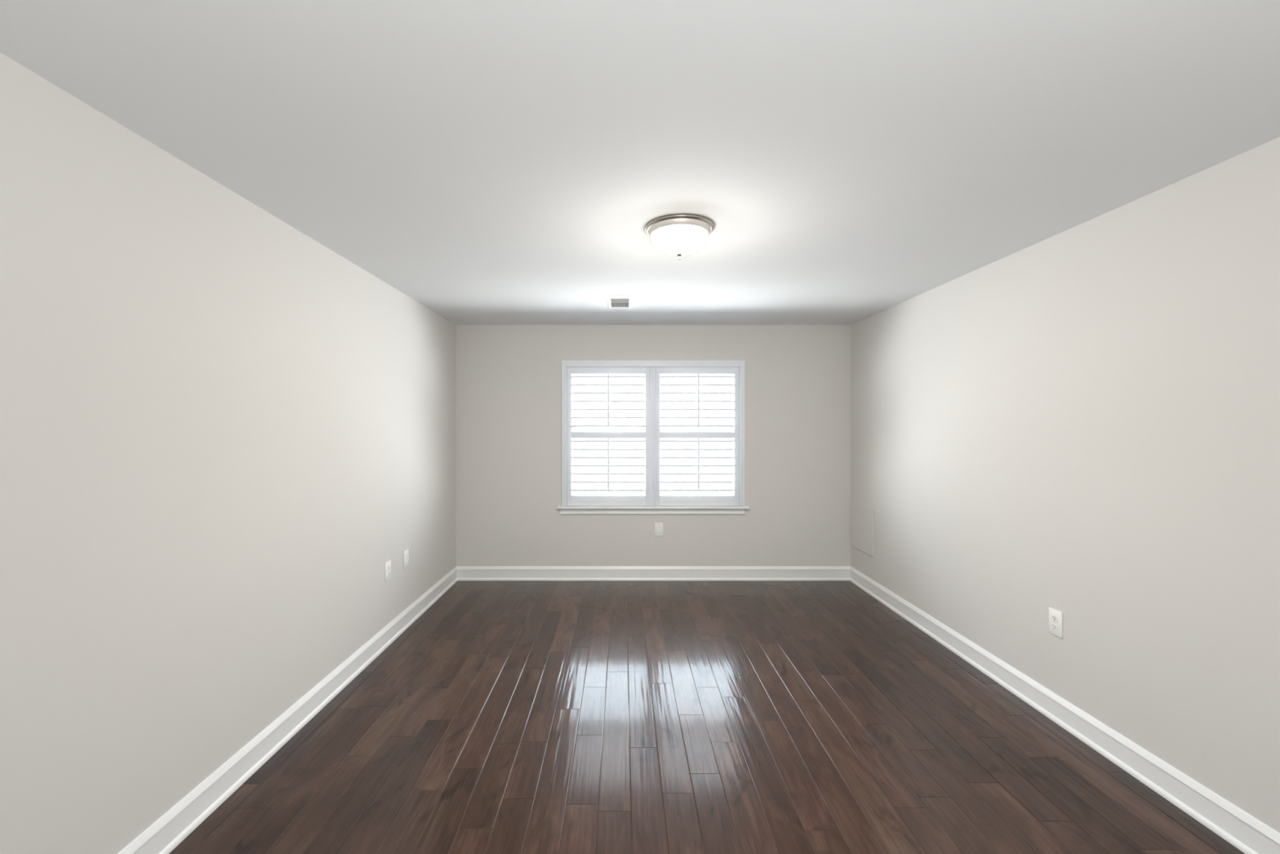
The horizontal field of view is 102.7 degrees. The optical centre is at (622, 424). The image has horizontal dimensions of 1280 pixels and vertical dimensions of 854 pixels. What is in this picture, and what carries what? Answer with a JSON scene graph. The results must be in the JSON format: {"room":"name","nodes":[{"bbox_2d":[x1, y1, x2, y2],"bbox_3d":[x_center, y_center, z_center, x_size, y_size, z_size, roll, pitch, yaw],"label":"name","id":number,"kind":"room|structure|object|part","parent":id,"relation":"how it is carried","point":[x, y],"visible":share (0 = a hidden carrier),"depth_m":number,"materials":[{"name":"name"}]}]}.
{"room":"empty room","nodes":[
{"label":"empty room","id":0,"kind":"room"},
{"bbox_2d":[0,52,456,853],"bbox_3d":[-1.662,0.269,1.759,0.110,2.457,6.338,0,0,0],"label":"wall","id":1,"kind":"structure","parent":0,"point":[221,430],"depth_m":1.82,"materials":[{"name":"white paint"}]},
{"bbox_2d":[117,566,457,853],"bbox_3d":[-1.595,1.431,1.814,0.023,0.132,6.228,0,0,0],"label":"baseboard","id":2,"kind":"structure","parent":1,"relation":"attached to","point":[167,832],"depth_m":2.28,"materials":[{"name":"white paint"}]},
{"bbox_2d":[385,560,391,582],"bbox_3d":[-1.602,1.000,3.493,0.010,0.129,0.080,0,0,0],"label":"wall outlet","id":3,"kind":"object","parent":1,"relation":"attached to","point":[388,565],"visible":1,"depth_m":3.49,"materials":[{"name":"white plastic"}]},
{"bbox_2d":[403,548,408,568],"bbox_3d":[-1.603,0.992,3.787,0.008,0.129,0.080,0,0,0],"label":"wall outlet","id":4,"kind":"object","parent":1,"relation":"attached to","point":[406,553],"visible":1,"depth_m":3.77,"materials":[{"name":"white plastic"}]},
{"bbox_2d":[0,0,1279,324],"bbox_3d":[0.293,-1.035,1.814,4.020,0.150,6.448,0,0,0],"label":"ceiling","id":5,"kind":"structure","parent":0,"point":[486,162],"depth_m":1.65,"materials":[{"name":"white paint"}]},
{"bbox_2d":[605,295,633,307],"bbox_3d":[-0.024,-0.954,4.005,0.208,0.011,0.380,0,0,0],"label":"ceiling vent","id":6,"kind":"object","parent":5,"relation":"in","point":[612,301],"visible":1,"depth_m":3.96,"materials":[{"name":"white metal"}]},
{"bbox_2d":[644,214,714,260],"bbox_3d":[0.275,-0.880,2.500,0.334,0.158,0.334,0,0,0],"label":"ceiling lamp","id":7,"kind":"object","parent":5,"relation":"attached to","point":[679,235],"visible":1,"depth_m":2.41,"materials":[{"name":"white glass"}]},
{"bbox_3d":[0.275,-0.878,2.500,0.272,0.088,0.272,0,0,0],"label":"lamp shade","id":8,"kind":"part","parent":7,"relation":"part of","materials":[{"name":"white glass"}]},
{"bbox_2d":[456,324,850,566],"bbox_3d":[0.293,0.269,4.983,4.020,2.457,0.110,0,0,0],"label":"wall","id":9,"kind":"structure","parent":0,"point":[508,377],"depth_m":4.93,"materials":[{"name":"white paint"}]},
{"bbox_2d":[456,566,850,580],"bbox_3d":[0.293,1.431,4.917,3.800,0.132,0.023,0,0,0],"label":"baseboard","id":10,"kind":"structure","parent":9,"relation":"attached to","point":[464,573],"depth_m":4.92,"materials":[{"name":"white paint"}]},
{"bbox_3d":[0.293,1.485,4.910,3.775,0.024,0.010,0,0,0],"label":"shoe moulding","id":11,"kind":"part","parent":10,"relation":"part of","materials":[{"name":"white paint"}]},
{"bbox_2d":[557,360,749,514],"bbox_3d":[0.291,0.125,4.959,1.826,1.480,0.158,0,0,0],"label":"window","id":12,"kind":"structure","parent":9,"relation":"in","point":[652,508],"depth_m":4.90,"materials":[{"name":"white paint"}]},
{"bbox_3d":[-0.136,0.431,4.988,0.784,0.696,0.024,0,0,0],"label":"sash","id":13,"kind":"part","parent":12,"relation":"part of","materials":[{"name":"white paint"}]},
{"bbox_3d":[-0.136,-0.211,5.014,0.784,0.660,0.024,0,0,0],"label":"sash","id":14,"kind":"part","parent":12,"relation":"part of","materials":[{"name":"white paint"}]},
{"bbox_2d":[567,367,649,506],"bbox_3d":[-0.140,0.115,4.914,0.792,1.331,0.102,0,0,0],"label":"plantation shutter","id":15,"kind":"object","parent":12,"relation":"attached to","point":[572,500],"visible":1,"depth_m":4.91,"materials":[{"name":"white paint"}]},
{"bbox_3d":[-0.139,0.376,4.868,0.016,0.509,0.010,0,0,0],"label":"tilt rod","id":16,"kind":"part","parent":15,"relation":"part of","materials":[{"name":"white paint"}]},
{"bbox_3d":[-0.139,-0.238,4.870,0.016,0.509,0.010,0,0,0],"label":"tilt rod","id":17,"kind":"part","parent":15,"relation":"part of","materials":[{"name":"white paint"}]},
{"bbox_3d":[-0.140,-0.516,4.920,0.709,0.068,0.028,0,0,0],"label":"rail","id":18,"kind":"part","parent":15,"relation":"part of","materials":[{"name":"white paint"}]},
{"bbox_3d":[-0.140,0.101,4.920,0.709,0.057,0.028,0,0,0],"label":"rail","id":19,"kind":"part","parent":15,"relation":"part of","materials":[{"name":"white paint"}]},
{"bbox_3d":[-0.140,0.731,4.920,0.709,0.100,0.028,0,0,0],"label":"rail","id":20,"kind":"part","parent":15,"relation":"part of","materials":[{"name":"white paint"}]},
{"bbox_3d":[0.284,0.116,4.926,0.072,1.334,0.068,0,0,0],"label":"post","id":21,"kind":"part","parent":12,"relation":"part of","materials":[{"name":"white paint"}]},
{"bbox_3d":[0.291,0.796,4.926,1.826,0.022,0.093,0,0,0],"label":"sill","id":22,"kind":"part","parent":12,"relation":"part of","materials":[{"name":"white paint"}]},
{"bbox_2d":[655,367,739,506],"bbox_3d":[0.714,0.115,4.914,0.801,1.331,0.102,0,0,0],"label":"plantation shutter","id":23,"kind":"object","parent":12,"relation":"attached to","point":[660,500],"visible":1,"depth_m":4.91,"materials":[{"name":"white paint"}]},
{"bbox_3d":[0.710,-0.516,4.920,0.714,0.068,0.028,0,0,0],"label":"rail","id":24,"kind":"part","parent":23,"relation":"part of","materials":[{"name":"white paint"}]},
{"bbox_3d":[0.710,0.101,4.920,0.714,0.057,0.028,0,0,0],"label":"rail","id":25,"kind":"part","parent":23,"relation":"part of","materials":[{"name":"white paint"}]},
{"bbox_3d":[0.710,0.731,4.920,0.714,0.100,0.028,0,0,0],"label":"rail","id":26,"kind":"part","parent":23,"relation":"part of","materials":[{"name":"white paint"}]},
{"bbox_3d":[0.718,0.376,4.868,0.016,0.509,0.010,0,0,0],"label":"tilt rod","id":27,"kind":"part","parent":23,"relation":"part of","materials":[{"name":"white paint"}]},
{"bbox_3d":[0.718,-0.238,4.870,0.016,0.509,0.010,0,0,0],"label":"tilt rod","id":28,"kind":"part","parent":23,"relation":"part of","materials":[{"name":"white paint"}]},
{"bbox_3d":[0.711,-0.211,5.014,0.796,0.660,0.024,0,0,0],"label":"sash","id":29,"kind":"part","parent":12,"relation":"part of","materials":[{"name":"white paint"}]},
{"bbox_3d":[0.711,0.431,4.988,0.796,0.696,0.024,0,0,0],"label":"sash","id":30,"kind":"part","parent":12,"relation":"part of","materials":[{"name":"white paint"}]},
{"bbox_2d":[654,522,662,536],"bbox_3d":[0.345,1.010,4.924,0.080,0.129,0.008,0,0,0],"label":"wall outlet","id":31,"kind":"object","parent":9,"relation":"attached to","point":[658,526],"visible":1,"depth_m":4.92,"materials":[{"name":"white plastic"}]},
{"bbox_2d":[168,580,1244,853],"bbox_3d":[0.293,1.557,1.814,4.020,0.120,6.448,0,0,0],"label":"floor","id":32,"kind":"structure","parent":0,"point":[509,717],"depth_m":2.35,"materials":[{"name":"brown wood"}]},
{"bbox_2d":[850,137,1279,832],"bbox_3d":[2.248,0.269,1.759,0.110,2.457,6.338,0,0,0],"label":"wall","id":33,"kind":"structure","parent":0,"point":[1082,422],"depth_m":2.28,"materials":[{"name":"white paint"}]},
{"bbox_2d":[850,502,874,556],"bbox_3d":[2.187,0.951,4.685,0.013,0.413,0.440,0,0,0],"label":"access panel","id":34,"kind":"object","parent":33,"relation":"attached to","point":[862,517],"visible":1,"depth_m":4.66,"materials":[{"name":"white paint"}]},
{"bbox_2d":[1048,607,1062,638],"bbox_3d":[2.188,1.003,2.592,0.010,0.129,0.080,0,0,0],"label":"wall outlet","id":35,"kind":"object","parent":33,"relation":"attached to","point":[1055,617],"visible":1,"depth_m":2.59,"materials":[{"name":"white plastic"}]},
{"bbox_2d":[1051,622,1057,630],"bbox_3d":[2.185,1.024,2.592,0.003,0.030,0.037,0,0,0],"label":"receptacle","id":36,"kind":"object","parent":35,"relation":"attached to","point":[1054,625],"depth_m":2.59,"materials":[{"name":"white plastic"}]},
{"bbox_2d":[1051,614,1057,622],"bbox_3d":[2.185,0.982,2.592,0.003,0.030,0.037,0,0,0],"label":"receptacle","id":37,"kind":"object","parent":35,"relation":"attached to","point":[1054,617],"depth_m":2.59,"materials":[{"name":"white plastic"}]},
{"bbox_2d":[849,566,1279,853],"bbox_3d":[2.182,1.431,1.814,0.023,0.132,6.228,0,0,0],"label":"baseboard","id":38,"kind":"structure","parent":33,"relation":"attached to","point":[1250,835],"depth_m":2.30,"materials":[{"name":"white paint"}]}
]}

